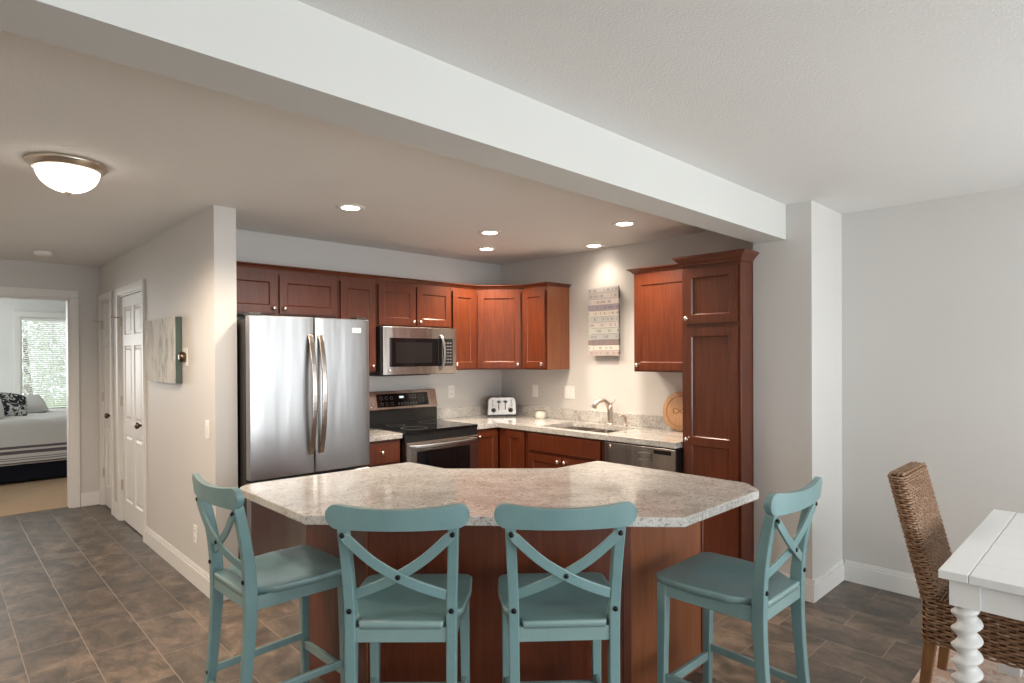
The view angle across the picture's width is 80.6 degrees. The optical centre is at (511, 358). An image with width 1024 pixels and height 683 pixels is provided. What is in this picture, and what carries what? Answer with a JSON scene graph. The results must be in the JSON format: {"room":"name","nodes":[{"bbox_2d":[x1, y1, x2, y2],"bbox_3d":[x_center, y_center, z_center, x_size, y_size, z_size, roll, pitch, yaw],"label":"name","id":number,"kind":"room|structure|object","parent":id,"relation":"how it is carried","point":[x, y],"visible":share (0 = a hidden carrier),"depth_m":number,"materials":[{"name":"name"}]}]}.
{"room":"kitchen","nodes":[
{"label":"kitchen","id":0,"kind":"room"},
{"bbox_2d":[0,298,65,392],"bbox_3d":[-7.153,0.280,8.730,4.200,2.440,0.100,-1,0,-44],"label":"wall","id":1,"kind":"structure","parent":0,"point":[7,305],"depth_m":8.63,"materials":[{"name":"paint"}]},
{"bbox_2d":[13,311,66,408],"bbox_3d":[-6.770,0.054,9.036,1.120,1.475,0.110,-1,0,-44],"label":"window","id":2,"kind":"structure","parent":1,"relation":"attached to","point":[18,316],"depth_m":8.69,"materials":[{"name":"white wood"}]},
{"bbox_2d":[22,318,66,406],"bbox_3d":[-6.772,0.066,9.038,0.870,1.299,0.035,-1,0,-44],"label":"window blind","id":3,"kind":"object","parent":1,"relation":"attached to","point":[28,323],"visible":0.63,"depth_m":8.93,"materials":[{"name":"white plastic"}]},
{"bbox_2d":[0,259,99,506],"bbox_3d":[-5.563,0.290,5.028,3.556,2.440,0.120,-1,0,-44],"label":"wall","id":4,"kind":"structure","parent":0,"point":[85,280],"depth_m":6.12,"materials":[{"name":"beige paint"}]},
{"bbox_2d":[0,286,79,507],"bbox_3d":[-4.787,0.413,5.761,1.060,2.180,0.139,-1,0,-44],"label":"trim","id":5,"kind":"structure","parent":4,"relation":"attached to","point":[71,297],"depth_m":6.04,"materials":[{"name":"white wood"}]},
{"bbox_2d":[81,491,99,506],"bbox_3d":[-4.293,1.431,6.157,0.176,0.136,0.016,-1,0,-44],"label":"baseboard","id":6,"kind":"structure","parent":4,"relation":"attached to","point":[88,498],"depth_m":6.14,"materials":[{"name":"white wood"}]},
{"bbox_2d":[46,398,66,406],"bbox_3d":[-16.374,2.190,19.911,28.000,0.200,28.600,-1,0,-44],"label":"grass","id":7,"kind":"structure","parent":0,"point":[55,398],"depth_m":28.34,"materials":[{"name":"green plant"}]},
{"bbox_2d":[22,321,65,402],"bbox_3d":[-10.404,0.264,12.889,2.538,3.670,2.201,-1,0,-44],"label":"tree","id":8,"kind":"object","parent":7,"relation":"on","point":[35,321],"visible":0.15,"depth_m":12.89,"materials":[{"name":"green plant"}]},
{"bbox_2d":[24,323,65,388],"bbox_3d":[-11.295,0.011,16.172,2.985,4.152,2.620,-1,0,-44],"label":"tree","id":9,"kind":"object","parent":7,"relation":"on","point":[36,323],"visible":0.04,"depth_m":15.35,"materials":[{"name":"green plant"}]},
{"bbox_2d":[100,205,237,574],"bbox_3d":[-3.027,0.278,5.053,0.132,2.440,3.602,-1,0,-44],"label":"wall","id":10,"kind":"structure","parent":0,"point":[188,270],"depth_m":4.05,"materials":[{"name":"beige paint"}]},
{"bbox_2d":[93,302,110,508],"bbox_3d":[-4.040,0.464,5.991,0.122,2.045,0.476,-1,0,-44],"label":"door","id":11,"kind":"structure","parent":10,"relation":"in","point":[105,324],"depth_m":6.06,"materials":[{"name":"white wood"}]},
{"bbox_2d":[98,291,113,514],"bbox_3d":[-4.010,0.429,6.002,0.069,2.139,0.608,-1,0,-44],"label":"trim","id":12,"kind":"structure","parent":10,"relation":"attached to","point":[109,295],"depth_m":6.16,"materials":[{"name":"white wood"}]},
{"bbox_2d":[113,501,116,517],"bbox_3d":[-3.734,1.430,5.692,0.016,0.136,0.210,-1,0,-44],"label":"baseboard","id":13,"kind":"structure","parent":10,"relation":"attached to","point":[114,502],"depth_m":5.71,"materials":[{"name":"white wood"}]},
{"bbox_2d":[110,292,142,535],"bbox_3d":[-3.334,0.464,5.258,0.122,2.045,0.851,-1,0,-44],"label":"door","id":14,"kind":"structure","parent":10,"relation":"in","point":[130,321],"depth_m":5.29,"materials":[{"name":"white wood"}]},
{"bbox_2d":[116,279,146,542],"bbox_3d":[-3.304,0.428,5.269,0.069,2.141,0.987,-1,0,-44],"label":"trim","id":15,"kind":"structure","parent":10,"relation":"attached to","point":[140,284],"depth_m":5.48,"materials":[{"name":"white wood"}]},
{"bbox_2d":[145,317,181,383],"bbox_3d":[-2.580,-0.057,4.457,0.044,0.462,0.800,-1,0,-44],"label":"picture","id":16,"kind":"object","parent":10,"relation":"attached to","point":[163,337],"visible":1,"depth_m":4.35,"materials":[{"name":"grey"}]},
{"bbox_2d":[145,526,209,598],"bbox_3d":[-2.393,1.431,4.299,0.016,0.136,1.668,-1,0,-44],"label":"baseboard","id":17,"kind":"structure","parent":10,"relation":"attached to","point":[191,571],"depth_m":4.21,"materials":[{"name":"white wood"}]},
{"bbox_2d":[178,348,187,365],"bbox_3d":[-2.246,-0.009,4.112,0.044,0.125,0.085,-1,0,-44],"label":"thermostat","id":18,"kind":"object","parent":10,"relation":"attached to","point":[182,356],"visible":1,"depth_m":4.09,"materials":[{"name":"white plastic"}]},
{"bbox_2d":[193,524,197,543],"bbox_3d":[-2.096,1.164,3.993,0.009,0.118,0.072,-1,0,-44],"label":"outlet","id":19,"kind":"object","parent":10,"relation":"attached to","point":[195,528],"visible":1,"depth_m":3.98,"materials":[{"name":"white plastic"}]},
{"bbox_2d":[205,420,209,438],"bbox_3d":[-1.922,0.449,3.804,0.010,0.118,0.072,-1,0,-44],"label":"light switch","id":20,"kind":"object","parent":10,"relation":"attached to","point":[207,422],"visible":1,"depth_m":3.79,"materials":[{"name":"white plastic"}]},
{"bbox_2d":[236,229,500,467],"bbox_3d":[-1.131,0.267,5.321,2.972,2.440,0.100,-1,0,-44],"label":"wall","id":21,"kind":"structure","parent":0,"point":[471,387],"depth_m":5.37,"materials":[{"name":"beige paint"}]},
{"bbox_2d":[236,266,337,317],"bbox_3d":[-1.734,-0.468,4.422,0.858,0.325,0.348,-1,0,-44],"label":"upper cabinet","id":22,"kind":"object","parent":21,"relation":"attached to","point":[268,292],"visible":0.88,"depth_m":4.33,"materials":[{"name":"brown wood"}]},
{"bbox_2d":[337,276,375,371],"bbox_3d":[-1.303,-0.261,4.837,0.331,0.747,0.348,-1,0,-44],"label":"upper cabinet","id":23,"kind":"object","parent":21,"relation":"attached to","point":[356,296],"visible":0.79,"depth_m":4.75,"materials":[{"name":"brown wood"}]},
{"bbox_2d":[376,280,450,328],"bbox_3d":[-0.910,-0.451,5.215,0.760,0.375,0.348,-1,0,-44],"label":"upper cabinet","id":24,"kind":"object","parent":21,"relation":"attached to","point":[398,304],"visible":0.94,"depth_m":5.08,"materials":[{"name":"brown wood"}]},
{"bbox_2d":[369,326,455,375],"bbox_3d":[-0.874,-0.058,5.182,0.756,0.402,0.441,-1,0,-44],"label":"microwave","id":25,"kind":"object","parent":24,"relation":"attached to","point":[400,351],"visible":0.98,"depth_m":5.01,"materials":[{"name":"silver metal"}]},
{"bbox_2d":[448,385,453,397],"bbox_3d":[-0.580,0.317,5.775,0.072,0.118,0.009,-1,0,-44],"label":"outlet","id":26,"kind":"object","parent":21,"relation":"attached to","point":[450,387],"visible":1,"depth_m":5.77,"materials":[{"name":"white plastic"}]},
{"bbox_2d":[433,405,485,419],"bbox_3d":[-0.431,0.517,5.910,0.872,0.100,0.020,-1,0,-44],"label":"backsplash","id":27,"kind":"structure","parent":21,"relation":"attached to","point":[464,411],"depth_m":5.84,"materials":[{"name":"beige stone"}]},
{"bbox_2d":[450,287,475,369],"bbox_3d":[-0.529,-0.269,5.582,0.290,0.747,0.348,-1,0,-44],"label":"upper cabinet","id":28,"kind":"object","parent":21,"relation":"attached to","point":[463,300],"visible":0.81,"depth_m":5.48,"materials":[{"name":"brown wood"}]},
{"bbox_2d":[0,476,923,682],"bbox_3d":[-2.010,1.548,3.617,6.900,0.104,14.600,-1,0,-44],"label":"floor","id":29,"kind":"structure","parent":0,"point":[84,599],"depth_m":3.42,"materials":[{"name":"tile"}]},
{"bbox_2d":[0,408,66,482],"bbox_3d":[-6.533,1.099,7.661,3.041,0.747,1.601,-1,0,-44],"label":"bed","id":30,"kind":"object","parent":29,"relation":"on","point":[33,446],"visible":0.38,"depth_m":7.31,"materials":[{"name":"white fabric"}]},
{"bbox_2d":[0,400,3,418],"bbox_3d":[-6.423,0.614,7.225,0.309,0.292,0.520,0,0,40],"label":"pillow","id":31,"kind":"object","parent":30,"relation":"on","point":[1,404],"visible":0.99,"depth_m":7.34,"materials":[{"name":"white fabric"}]},
{"bbox_2d":[0,392,27,415],"bbox_3d":[-6.429,0.592,7.664,0.294,0.363,0.471,0,0,36],"label":"pillow","id":32,"kind":"object","parent":30,"relation":"on","point":[13,404],"visible":0.78,"depth_m":7.68,"materials":[{"name":"black fabric"}]},
{"bbox_2d":[23,394,48,412],"bbox_3d":[-6.506,0.620,8.090,0.323,0.268,0.420,0,0,30],"label":"pillow","id":33,"kind":"object","parent":30,"relation":"on","point":[35,403],"visible":0.5,"depth_m":8.10,"materials":[{"name":"white fabric"}]},
{"bbox_2d":[192,473,344,682],"bbox_3d":[-0.970,0.981,2.447,0.456,1.043,0.508,0,0,44],"label":"counter stool","id":34,"kind":"object","parent":29,"relation":"on","point":[256,583],"visible":0.97,"depth_m":2.39,"materials":[{"name":"teal paint"}]},
{"bbox_2d":[237,312,369,558],"bbox_3d":[-1.542,0.604,4.233,0.834,1.782,0.833,-1,0,-44],"label":"refrigerator","id":35,"kind":"object","parent":29,"relation":"on","point":[303,382],"visible":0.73,"depth_m":3.89,"materials":[{"name":"silver metal"}]},
{"bbox_2d":[364,439,399,466],"bbox_3d":[-1.177,1.053,4.741,0.342,0.874,0.648,-1,0,-44],"label":"base cabinet","id":36,"kind":"object","parent":29,"relation":"on","point":[385,452],"visible":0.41,"depth_m":4.54,"materials":[{"name":"brown wood"}]},
{"bbox_2d":[370,428,402,441],"bbox_3d":[-1.191,0.545,4.745,0.355,0.138,0.644,-1,0,-44],"label":"countertop","id":37,"kind":"structure","parent":36,"relation":"on","point":[375,434],"depth_m":4.58,"materials":[{"name":"beige stone"}]},
{"bbox_2d":[325,503,471,682],"bbox_3d":[-0.360,0.980,2.132,0.456,1.043,0.508,0,0,0],"label":"counter stool","id":38,"kind":"object","parent":29,"relation":"on","point":[391,605],"visible":1,"depth_m":1.95,"materials":[{"name":"teal paint"}]},
{"bbox_2d":[369,388,477,468],"bbox_3d":[-0.758,0.869,5.089,0.733,1.175,0.736,-1,0,-44],"label":"range","id":39,"kind":"object","parent":29,"relation":"on","point":[445,444],"visible":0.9,"depth_m":5.04,"materials":[{"name":"silver metal"}]},
{"bbox_2d":[370,419,477,434],"bbox_3d":[-0.751,0.573,5.079,0.733,0.022,0.572,-1,0,-44],"label":"cooktop","id":40,"kind":"object","parent":39,"relation":"in","point":[430,426],"depth_m":5.01,"materials":[{"name":"black glass"}]},
{"bbox_2d":[477,427,497,467],"bbox_3d":[-0.419,1.046,5.470,0.270,0.874,0.648,-1,0,-44],"label":"base cabinet","id":41,"kind":"object","parent":29,"relation":"on","point":[488,437],"visible":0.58,"depth_m":5.27,"materials":[{"name":"brown wood"}]},
{"bbox_2d":[306,520,703,682],"bbox_3d":[-0.035,1.056,2.917,1.922,0.876,0.867,0,0,-2],"label":"kitchen island","id":42,"kind":"object","parent":29,"relation":"on","point":[648,551],"visible":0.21,"depth_m":2.52,"materials":[{"name":"brown wood"}]},
{"bbox_2d":[240,461,758,526],"bbox_3d":[-0.075,0.599,2.817,2.328,0.036,1.183,0,0,2],"label":"island countertop","id":43,"kind":"structure","parent":42,"relation":"on","point":[661,498],"depth_m":2.64,"materials":[{"name":"beige stone"}]},
{"bbox_2d":[500,427,527,467],"bbox_3d":[0.219,1.043,5.427,0.620,0.874,0.345,-1,0,-44],"label":"base cabinet","id":44,"kind":"object","parent":29,"relation":"on","point":[513,442],"visible":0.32,"depth_m":5.20,"materials":[{"name":"brown wood"}]},
{"bbox_2d":[494,501,637,682],"bbox_3d":[0.164,0.977,2.137,0.456,1.043,0.508,0,0,-3],"label":"counter stool","id":45,"kind":"object","parent":29,"relation":"on","point":[569,603],"visible":1,"depth_m":1.95,"materials":[{"name":"teal paint"}]},
{"bbox_2d":[528,431,607,467],"bbox_3d":[0.610,1.043,5.002,0.648,0.874,0.800,-1,0,-44],"label":"base cabinet","id":46,"kind":"object","parent":29,"relation":"on","point":[545,450],"visible":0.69,"depth_m":4.80,"materials":[{"name":"brown wood"}]},
{"bbox_2d":[433,404,682,448],"bbox_3d":[0.405,0.536,5.057,0.893,0.138,2.408,-1,0,-44],"label":"countertop","id":47,"kind":"structure","parent":46,"relation":"on","point":[651,430],"depth_m":5.19,"materials":[{"name":"beige stone"}]},
{"bbox_2d":[486,396,515,416],"bbox_3d":[-0.109,0.470,5.974,0.285,0.189,0.228,0,0,-8],"label":"toaster","id":48,"kind":"object","parent":47,"relation":"on","point":[495,405],"visible":1,"depth_m":5.89,"materials":[{"name":"silver metal"}]},
{"bbox_2d":[535,410,545,418],"bbox_3d":[0.269,0.525,5.680,0.098,0.079,0.098,-1,0,-44],"label":"jar","id":49,"kind":"object","parent":47,"relation":"on","point":[539,414],"visible":1,"depth_m":5.64,"materials":[{"name":"beige ceramic"}]},
{"bbox_2d":[561,426,616,432],"bbox_3d":[0.628,0.679,4.981,0.449,0.148,0.699,-1,0,-44],"label":"sink","id":50,"kind":"object","parent":47,"relation":"in","point":[569,427],"visible":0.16,"depth_m":5.23,"materials":[{"name":"silver metal"}]},
{"bbox_2d":[592,398,614,424],"bbox_3d":[0.777,0.452,5.125,0.209,0.227,0.059,0,0,-16],"label":"faucet","id":51,"kind":"object","parent":47,"relation":"on","point":[607,403],"visible":1,"depth_m":5.12,"materials":[{"name":"silver metal"}]},
{"bbox_2d":[619,415,627,425],"bbox_3d":[0.925,0.516,5.020,0.086,0.098,0.039,0,0,-18],"label":"soap dispenser","id":52,"kind":"object","parent":47,"relation":"on","point":[624,416],"visible":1,"depth_m":5.02,"materials":[{"name":"silver metal"}]},
{"bbox_2d":[663,391,682,430],"bbox_3d":[1.308,0.411,4.685,0.056,0.307,0.308,-1,0,-44],"label":"round cutting board","id":53,"kind":"object","parent":47,"relation":"on","point":[673,405],"visible":0.57,"depth_m":4.71,"materials":[{"name":"brown wood"}]},
{"bbox_2d":[604,441,682,472],"bbox_3d":[1.108,1.046,4.477,0.613,0.868,0.595,-1,0,-44],"label":"dishwasher","id":54,"kind":"object","parent":29,"relation":"on","point":[645,456],"visible":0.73,"depth_m":4.23,"materials":[{"name":"silver metal"}]},
{"bbox_2d":[682,261,753,562],"bbox_3d":[1.488,0.430,4.138,0.603,2.100,0.413,-1,0,-44],"label":"pantry cabinet","id":55,"kind":"object","parent":29,"relation":"on","point":[717,299],"visible":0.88,"depth_m":3.91,"materials":[{"name":"brown wood"}]},
{"bbox_2d":[672,248,758,267],"bbox_3d":[1.482,-0.653,4.133,0.599,0.064,0.507,-1,0,-44],"label":"crown molding","id":56,"kind":"structure","parent":55,"relation":"attached to","point":[746,255],"depth_m":3.90,"materials":[{"name":"brown wood"}]},
{"bbox_2d":[656,476,821,682],"bbox_3d":[0.871,0.973,2.324,0.456,1.043,0.508,-1,0,-44],"label":"counter stool","id":57,"kind":"object","parent":29,"relation":"on","point":[727,585],"visible":1,"depth_m":2.28,"materials":[{"name":"teal paint"}]},
{"bbox_2d":[911,643,1023,682],"bbox_3d":[2.650,1.481,1.732,2.100,0.010,2.620,-1,0,-44],"label":"area rug","id":58,"kind":"object","parent":29,"relation":"on","point":[989,669],"visible":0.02,"depth_m":2.81,"materials":[{"name":"beige carpet"}]},
{"bbox_2d":[887,461,1023,682],"bbox_3d":[2.043,0.991,2.610,0.443,0.971,0.641,-1,0,-44],"label":"wicker chair","id":59,"kind":"object","parent":58,"relation":"on","point":[928,547],"visible":0.83,"depth_m":2.60,"materials":[{"name":"brown wicker"}]},
{"bbox_2d":[938,509,1023,682],"bbox_3d":[2.517,1.105,1.894,1.172,0.742,1.737,-1,0,-44],"label":"dining table","id":60,"kind":"object","parent":58,"relation":"on","point":[985,573],"visible":0.84,"depth_m":2.10,"materials":[{"name":"white paint"}]},
{"bbox_2d":[0,0,1023,266],"bbox_3d":[-0.719,-0.990,2.251,6.900,0.100,10.840,-1,0,-44],"label":"ceiling","id":61,"kind":"structure","parent":0,"point":[842,106],"depth_m":2.44,"materials":[{"name":"white paint"}]},
{"bbox_2d":[33,250,53,255],"bbox_3d":[-4.126,-0.921,5.314,0.144,0.034,0.144,-1,0,-44],"label":"smoke detector","id":62,"kind":"object","parent":61,"relation":"attached to","point":[37,252],"visible":1,"depth_m":5.27,"materials":[{"name":"white plastic"}]},
{"bbox_2d":[24,152,108,195],"bbox_3d":[-2.126,-0.855,2.888,0.326,0.161,0.326,-1,0,-44],"label":"flush ceiling light","id":63,"kind":"object","parent":61,"relation":"attached to","point":[69,174],"visible":1,"depth_m":2.80,"materials":[{"name":"white glass"}]},
{"bbox_2d":[336,204,364,211],"bbox_3d":[-1.012,-0.942,3.781,0.180,0.008,0.180,-1,0,-44],"label":"recessed light","id":64,"kind":"object","parent":61,"relation":"in","point":[344,207],"visible":1,"depth_m":3.76,"materials":[{"name":"white plastic"}]},
{"bbox_2d":[0,0,785,243],"bbox_3d":[-0.570,-0.829,1.701,6.150,0.218,0.186,-1,0,-44],"label":"beam","id":65,"kind":"structure","parent":61,"relation":"attached to","point":[295,56],"depth_m":1.77,"materials":[{"name":"paint"}]},
{"bbox_2d":[476,247,496,250],"bbox_3d":[-0.223,-0.953,5.268,0.180,0.008,0.180,-1,0,-44],"label":"recessed light","id":66,"kind":"object","parent":61,"relation":"in","point":[479,248],"visible":1,"depth_m":5.25,"materials":[{"name":"white plastic"}]},
{"bbox_2d":[478,230,501,235],"bbox_3d":[-0.167,-0.950,4.571,0.180,0.008,0.180,-1,0,-44],"label":"recessed light","id":67,"kind":"object","parent":61,"relation":"in","point":[484,232],"visible":1,"depth_m":4.55,"materials":[{"name":"white plastic"}]},
{"bbox_2d":[583,244,604,247],"bbox_3d":[0.697,-0.957,5.134,0.180,0.008,0.180,-1,0,-44],"label":"recessed light","id":68,"kind":"object","parent":61,"relation":"in","point":[586,245],"visible":1,"depth_m":5.11,"materials":[{"name":"white plastic"}]},
{"bbox_2d":[612,221,636,226],"bbox_3d":[0.799,-0.953,4.281,0.180,0.008,0.180,-1,0,-44],"label":"recessed light","id":69,"kind":"object","parent":61,"relation":"in","point":[618,223],"visible":1,"depth_m":4.26,"materials":[{"name":"white plastic"}]},
{"bbox_2d":[501,231,752,415],"bbox_3d":[0.913,0.258,5.256,0.117,2.440,2.829,-1,0,-44],"label":"wall","id":70,"kind":"structure","parent":0,"point":[593,378],"depth_m":5.29,"materials":[{"name":"beige paint"}]},
{"bbox_2d":[475,289,522,369],"bbox_3d":[-0.112,-0.272,5.794,0.600,0.747,0.625,-1,0,-44],"label":"upper cabinet","id":71,"kind":"object","parent":70,"relation":"attached to","point":[499,336],"visible":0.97,"depth_m":5.57,"materials":[{"name":"brown wood"}]},
{"bbox_2d":[236,261,570,288],"bbox_3d":[-0.827,-0.654,4.993,2.922,0.030,0.590,0,0,-30],"label":"crown molding","id":72,"kind":"structure","parent":71,"relation":"attached to","point":[238,263],"depth_m":4.92,"materials":[{"name":"brown wood"}]},
{"bbox_2d":[532,385,537,396],"bbox_3d":[0.225,0.318,5.880,0.010,0.118,0.072,-1,0,-44],"label":"light switch","id":73,"kind":"object","parent":70,"relation":"attached to","point":[534,387],"visible":1,"depth_m":5.88,"materials":[{"name":"white plastic"}]},
{"bbox_2d":[522,286,569,369],"bbox_3d":[0.299,-0.272,5.548,0.350,0.747,0.302,-1,0,-44],"label":"upper cabinet","id":74,"kind":"object","parent":70,"relation":"attached to","point":[545,309],"visible":1,"depth_m":5.45,"materials":[{"name":"brown wood"}]},
{"bbox_2d":[564,386,574,398],"bbox_3d":[0.529,0.313,5.564,0.010,0.118,0.122,-1,0,-44],"label":"outlet","id":75,"kind":"object","parent":70,"relation":"attached to","point":[569,391],"visible":1,"depth_m":5.56,"materials":[{"name":"white plastic"}]},
{"bbox_2d":[516,404,672,429],"bbox_3d":[0.727,0.514,5.352,0.020,0.100,2.387,-1,0,-44],"label":"backsplash","id":76,"kind":"structure","parent":70,"relation":"attached to","point":[652,421],"depth_m":5.33,"materials":[{"name":"beige stone"}]},
{"bbox_2d":[588,286,619,355],"bbox_3d":[0.807,-0.319,5.234,0.057,0.592,0.329,-1,0,-44],"label":"word sign","id":77,"kind":"object","parent":70,"relation":"attached to","point":[604,302],"visible":1,"depth_m":5.20,"materials":[{"name":"multicoloured wood"}]},
{"bbox_2d":[634,268,681,371],"bbox_3d":[1.235,-0.277,4.575,0.350,0.757,0.562,-1,0,-44],"label":"upper cabinet","id":78,"kind":"object","parent":70,"relation":"attached to","point":[658,294],"visible":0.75,"depth_m":4.52,"materials":[{"name":"brown wood"}]},
{"bbox_2d":[626,263,680,273],"bbox_3d":[1.202,-0.674,4.608,0.342,0.034,0.552,-1,0,-44],"label":"crown molding","id":79,"kind":"structure","parent":78,"relation":"attached to","point":[675,265],"depth_m":4.52,"materials":[{"name":"brown wood"}]},
{"bbox_2d":[753,200,841,579],"bbox_3d":[1.929,0.259,4.019,0.650,2.440,0.362,-1,0,-44],"label":"wall pillar","id":80,"kind":"structure","parent":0,"point":[797,279],"depth_m":3.80,"materials":[{"name":"beige paint"}]},
{"bbox_2d":[781,572,814,602],"bbox_3d":[1.700,1.413,3.788,0.016,0.136,0.378,-1,0,-44],"label":"baseboard","id":81,"kind":"structure","parent":80,"relation":"attached to","point":[809,584],"depth_m":3.67,"materials":[{"name":"white wood"}]},
{"bbox_2d":[813,559,844,601],"bbox_3d":[2.025,1.411,3.849,0.536,0.136,0.016,-1,0,-44],"label":"baseboard","id":82,"kind":"structure","parent":80,"relation":"attached to","point":[829,579],"depth_m":3.83,"materials":[{"name":"white wood"}]},
{"bbox_2d":[842,185,1023,574],"bbox_3d":[3.834,0.257,2.426,0.114,2.440,4.576,-1,0,-44],"label":"wall","id":83,"kind":"structure","parent":0,"point":[933,290],"depth_m":3.66,"materials":[{"name":"beige paint"}]},
{"bbox_2d":[844,559,920,598],"bbox_3d":[3.799,1.409,2.381,0.016,0.136,4.560,-1,0,-44],"label":"baseboard","id":84,"kind":"structure","parent":83,"relation":"attached to","point":[899,582],"depth_m":3.86,"materials":[{"name":"white wood"}]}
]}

